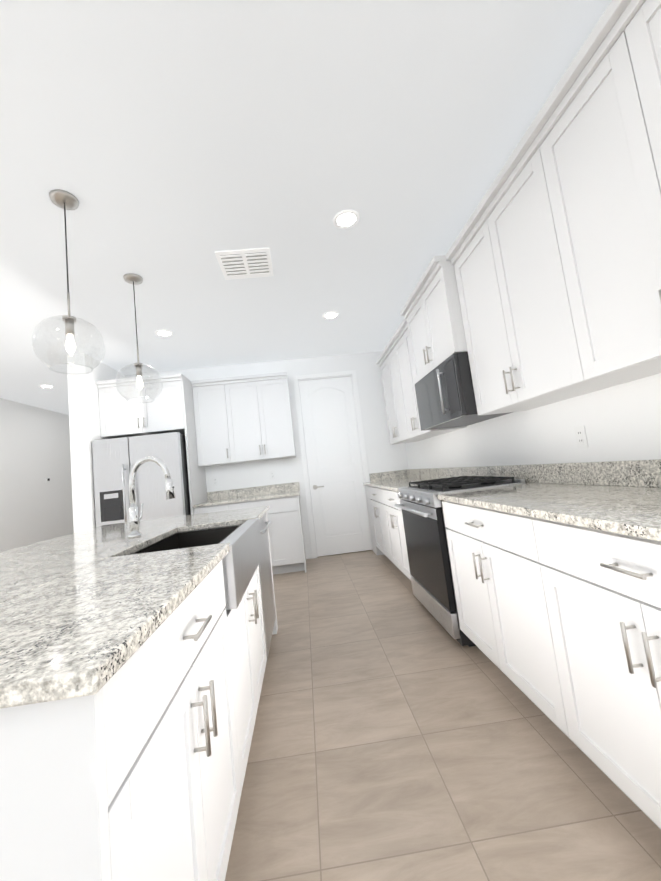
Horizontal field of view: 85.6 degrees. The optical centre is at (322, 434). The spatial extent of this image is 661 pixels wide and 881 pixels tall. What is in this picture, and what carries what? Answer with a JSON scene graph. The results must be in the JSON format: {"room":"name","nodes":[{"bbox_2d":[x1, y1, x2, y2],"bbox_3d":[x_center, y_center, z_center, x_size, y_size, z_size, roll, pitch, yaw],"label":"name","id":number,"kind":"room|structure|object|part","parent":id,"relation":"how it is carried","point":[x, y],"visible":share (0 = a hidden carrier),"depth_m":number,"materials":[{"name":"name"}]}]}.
{"room":"kitchen","nodes":[
{"label":"kitchen","id":0,"kind":"room"},
{"bbox_2d":[0,398,73,551],"bbox_3d":[-4.422,0.287,0.236,0.150,2.740,13.908,-6,-6,-4],"label":"wall","id":1,"kind":"structure","parent":0,"point":[35,506],"depth_m":5.77,"materials":[{"name":"white paint"}]},
{"bbox_2d":[67,353,124,532],"bbox_3d":[-2.690,0.640,5.556,0.195,2.740,3.455,-6,-6,-4],"label":"wall","id":2,"kind":"structure","parent":0,"point":[84,414],"depth_m":3.91,"materials":[{"name":"white paint"}]},
{"bbox_2d":[125,351,407,558],"bbox_3d":[-0.698,0.351,4.939,3.740,2.740,0.150,-6,-6,-4],"label":"wall","id":3,"kind":"structure","parent":0,"point":[383,454],"depth_m":4.96,"materials":[{"name":"white paint"}]},
{"bbox_2d":[96,373,206,514],"bbox_3d":[-2.027,0.585,4.402,0.977,2.465,0.716,-6,-6,-4],"label":"cabinet","id":4,"kind":"object","parent":3,"relation":"attached to","point":[170,409],"visible":0.79,"depth_m":4.19,"materials":[{"name":"white wood"}]},
{"bbox_2d":[212,477,217,485],"bbox_3d":[-1.434,0.631,4.788,0.070,0.114,0.008,-6,-6,-4],"label":"electrical outlet","id":5,"kind":"object","parent":3,"relation":"attached to","point":[215,481],"visible":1,"depth_m":4.79,"materials":[{"name":"white plastic"}]},
{"bbox_2d":[191,372,295,466],"bbox_3d":[-1.017,-0.191,4.716,1.228,1.093,0.369,-6,-6,-4],"label":"upper cabinet","id":6,"kind":"object","parent":3,"relation":"attached to","point":[243,419],"visible":1,"depth_m":4.58,"materials":[{"name":"white wood"}]},
{"bbox_2d":[269,471,274,479],"bbox_3d":[-0.674,0.550,4.838,0.070,0.114,0.008,-6,-6,-4],"label":"electrical outlet","id":7,"kind":"object","parent":3,"relation":"attached to","point":[272,474],"visible":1,"depth_m":4.84,"materials":[{"name":"white plastic"}]},
{"bbox_2d":[293,370,372,558],"bbox_3d":[0.169,0.377,4.956,0.891,2.497,0.183,-6,-6,-4],"label":"door","id":8,"kind":"structure","parent":3,"relation":"in","point":[333,452],"depth_m":4.93,"materials":[{"name":"white wood"}]},
{"bbox_2d":[371,471,406,482],"bbox_3d":[0.919,0.568,4.912,0.530,0.113,0.022,-6,-6,-4],"label":"backsplash","id":9,"kind":"structure","parent":3,"relation":"attached to","point":[375,478],"depth_m":4.90,"materials":[{"name":"grey stone"}]},
{"bbox_2d":[0,0,611,414],"bbox_3d":[-1.633,-1.430,0.574,6.190,0.100,14.308,-6,-6,-4],"label":"ceiling","id":10,"kind":"structure","parent":0,"point":[172,146],"depth_m":1.81,"materials":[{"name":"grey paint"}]},
{"bbox_2d":[39,385,53,387],"bbox_3d":[-3.842,-0.671,4.977,0.170,0.006,0.170,-6,-6,-4],"label":"recessed light","id":11,"kind":"object","parent":10,"relation":"in","point":[47,386],"visible":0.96,"depth_m":4.98,"materials":[{"name":"white plastic"}]},
{"bbox_2d":[32,189,105,374],"bbox_3d":[-1.334,-0.800,1.872,0.310,0.947,0.310,-6,-6,-4],"label":"pendant light","id":12,"kind":"object","parent":10,"relation":"hanging from","point":[63,199],"visible":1,"depth_m":1.86,"materials":[{"name":"clear glass"}]},
{"bbox_3d":[-1.296,-0.463,1.837,0.310,0.266,0.310,-6,-6,-4],"label":"lamp shade","id":13,"kind":"part","parent":12,"relation":"part of","materials":[{"name":"clear glass"}]},
{"bbox_2d":[115,273,162,402],"bbox_3d":[-1.376,-0.714,2.651,0.310,0.947,0.310,-6,-6,-4],"label":"pendant light","id":14,"kind":"object","parent":10,"relation":"hanging from","point":[133,279],"visible":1,"depth_m":2.64,"materials":[{"name":"clear glass"}]},
{"bbox_3d":[-1.338,-0.378,2.617,0.310,0.266,0.310,-6,-6,-4],"label":"lamp shade","id":15,"kind":"part","parent":14,"relation":"part of","materials":[{"name":"clear glass"}]},
{"bbox_2d":[155,330,172,336],"bbox_3d":[-1.643,-1.051,3.712,0.170,0.006,0.170,-6,-6,-4],"label":"recessed light","id":16,"kind":"object","parent":10,"relation":"in","point":[164,333],"visible":1,"depth_m":3.71,"materials":[{"name":"white plastic"}]},
{"bbox_2d":[215,248,272,279],"bbox_3d":[-0.571,-1.275,2.683,0.380,0.013,0.354,-6,-6,-4],"label":"ceiling vent","id":17,"kind":"object","parent":10,"relation":"in","point":[245,263],"visible":1,"depth_m":2.65,"materials":[{"name":"white metal"}]},
{"bbox_2d":[323,312,338,318],"bbox_3d":[0.091,-1.245,3.732,0.170,0.006,0.170,-6,-6,-4],"label":"recessed light","id":18,"kind":"object","parent":10,"relation":"in","point":[330,315],"visible":1,"depth_m":3.73,"materials":[{"name":"white plastic"}]},
{"bbox_2d":[333,210,358,228],"bbox_3d":[0.158,-1.398,2.321,0.170,0.006,0.170,-6,-6,-4],"label":"recessed light","id":19,"kind":"object","parent":10,"relation":"in","point":[345,219],"visible":1,"depth_m":2.32,"materials":[{"name":"white plastic"}]},
{"bbox_2d":[225,550,660,880],"bbox_3d":[-1.316,1.377,0.284,6.190,0.100,14.308,-6,-6,-4],"label":"floor","id":20,"kind":"structure","parent":0,"point":[400,733],"depth_m":1.34,"materials":[{"name":"tile"}]},
{"bbox_2d":[0,508,277,880],"bbox_3d":[-0.883,0.960,1.550,1.222,0.885,2.316,-6,-6,-4],"label":"kitchen island","id":21,"kind":"object","parent":20,"relation":"on","point":[134,651],"depth_m":0.64,"materials":[{"name":"white wood"}]},
{"bbox_2d":[0,513,207,599],"bbox_3d":[-1.196,0.536,1.579,0.815,0.030,2.376,-6,-6,-4],"label":"island countertop","id":22,"kind":"structure","parent":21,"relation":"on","point":[22,568],"depth_m":1.53,"materials":[{"name":"white stone"}]},
{"bbox_2d":[0,506,267,711],"bbox_3d":[-0.572,0.469,1.620,0.442,0.030,2.376,-6,-6,-4],"label":"island countertop","id":23,"kind":"structure","parent":21,"relation":"on","point":[60,638],"depth_m":0.67,"materials":[{"name":"white stone"}]},
{"bbox_2d":[112,516,259,555],"bbox_3d":[-0.563,0.573,1.648,0.465,0.223,0.793,-6,-6,-4],"label":"sink","id":24,"kind":"object","parent":23,"relation":"in","point":[234,530],"depth_m":2.00,"materials":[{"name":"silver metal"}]},
{"bbox_2d":[92,432,190,526],"bbox_3d":[-1.991,0.924,4.227,0.930,1.750,0.881,-6,-6,-4],"label":"fridge","id":25,"kind":"object","parent":20,"relation":"on","point":[115,460],"visible":0.52,"depth_m":3.90,"materials":[{"name":"grey metal"}]},
{"bbox_2d":[193,482,306,574],"bbox_3d":[-0.849,1.180,4.426,1.233,1.029,0.666,-6,-6,-4],"label":"base cabinet","id":26,"kind":"object","parent":20,"relation":"on","point":[286,535],"visible":0.4,"depth_m":4.17,"materials":[{"name":"white wood"}]},
{"bbox_2d":[193,482,300,507],"bbox_3d":[-0.899,0.744,4.479,1.233,0.144,0.650,-6,-6,-4],"label":"countertop","id":27,"kind":"structure","parent":26,"relation":"on","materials":[{"name":"white stone"}]},
{"bbox_2d":[365,487,374,552],"bbox_3d":[0.957,1.076,4.693,0.634,0.885,0.314,-6,-6,-4],"label":"base cabinet","id":28,"kind":"object","parent":20,"relation":"on","point":[368,504],"depth_m":4.73,"materials":[{"name":"white wood"}]},
{"bbox_2d":[367,487,386,556],"bbox_3d":[0.986,1.018,4.163,0.634,0.885,0.871,-6,-6,-4],"label":"base cabinet","id":29,"kind":"object","parent":20,"relation":"on","point":[372,492],"depth_m":4.29,"materials":[{"name":"white wood"}]},
{"bbox_2d":[379,487,478,580],"bbox_3d":[1.026,0.937,3.419,0.634,0.885,0.867,-6,-6,-4],"label":"base cabinet","id":30,"kind":"object","parent":20,"relation":"on","point":[393,523],"depth_m":3.44,"materials":[{"name":"white wood"}]},
{"bbox_2d":[363,479,432,490],"bbox_3d":[0.938,0.540,3.964,0.654,0.030,1.875,-6,-6,-4],"label":"countertop","id":31,"kind":"structure","parent":30,"relation":"on","point":[387,484],"depth_m":3.95,"materials":[{"name":"grey stone"}]},
{"bbox_2d":[394,476,525,646],"bbox_3d":[0.978,0.816,2.575,0.662,0.963,0.810,-6,-6,-4],"label":"range","id":32,"kind":"object","parent":20,"relation":"on","point":[421,507],"visible":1,"depth_m":2.37,"materials":[{"name":"grey metal"}]},
{"bbox_2d":[439,499,550,719],"bbox_3d":[1.119,0.749,1.703,0.634,0.885,0.929,-6,-6,-4],"label":"base cabinet","id":33,"kind":"object","parent":20,"relation":"on","point":[493,602],"depth_m":1.65,"materials":[{"name":"white wood"}]},
{"bbox_2d":[515,515,660,828],"bbox_3d":[1.160,0.665,0.933,0.634,0.885,0.861,-6,-6,-4],"label":"base cabinet","id":34,"kind":"object","parent":20,"relation":"on","point":[556,571],"depth_m":1.06,"materials":[{"name":"white wood"}]},
{"bbox_2d":[438,483,660,542],"bbox_3d":[1.078,0.258,1.380,0.654,0.030,1.676,-6,-6,-4],"label":"countertop","id":35,"kind":"structure","parent":34,"relation":"on","point":[633,512],"depth_m":1.31,"materials":[{"name":"grey stone"}]},
{"bbox_2d":[405,373,660,468],"bbox_3d":[1.537,-0.470,-0.570,0.150,2.740,11.505,-6,-6,-4],"label":"wall","id":36,"kind":"structure","parent":0,"point":[620,422],"depth_m":1.98,"materials":[{"name":"white paint"}]},
{"bbox_2d":[376,0,660,443],"bbox_3d":[1.030,-0.681,2.196,0.446,1.097,4.797,-6,-6,-4],"label":"upper cabinet","id":37,"kind":"object","parent":36,"relation":"attached to","point":[538,284],"visible":0.98,"depth_m":1.43,"materials":[{"name":"white wood"}]},
{"bbox_2d":[415,352,512,430],"bbox_3d":[1.032,-0.299,2.699,0.456,0.410,0.814,-6,-6,-4],"label":"microwave","id":38,"kind":"object","parent":37,"relation":"attached to","point":[445,395],"visible":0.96,"depth_m":2.48,"materials":[{"name":"grey metal"}]},
{"bbox_2d":[407,459,660,486],"bbox_3d":[1.310,0.301,2.758,0.022,0.113,4.398,-6,-6,-4],"label":"backsplash","id":39,"kind":"structure","parent":36,"relation":"attached to","point":[630,473],"depth_m":1.91,"materials":[{"name":"grey stone"}]},
{"bbox_2d":[574,426,587,447],"bbox_3d":[1.349,0.014,1.859,0.008,0.114,0.070,-6,-6,-4],"label":"electrical outlet","id":40,"kind":"object","parent":36,"relation":"attached to","point":[581,437],"visible":1,"depth_m":1.85,"materials":[{"name":"white plastic"}]}
]}

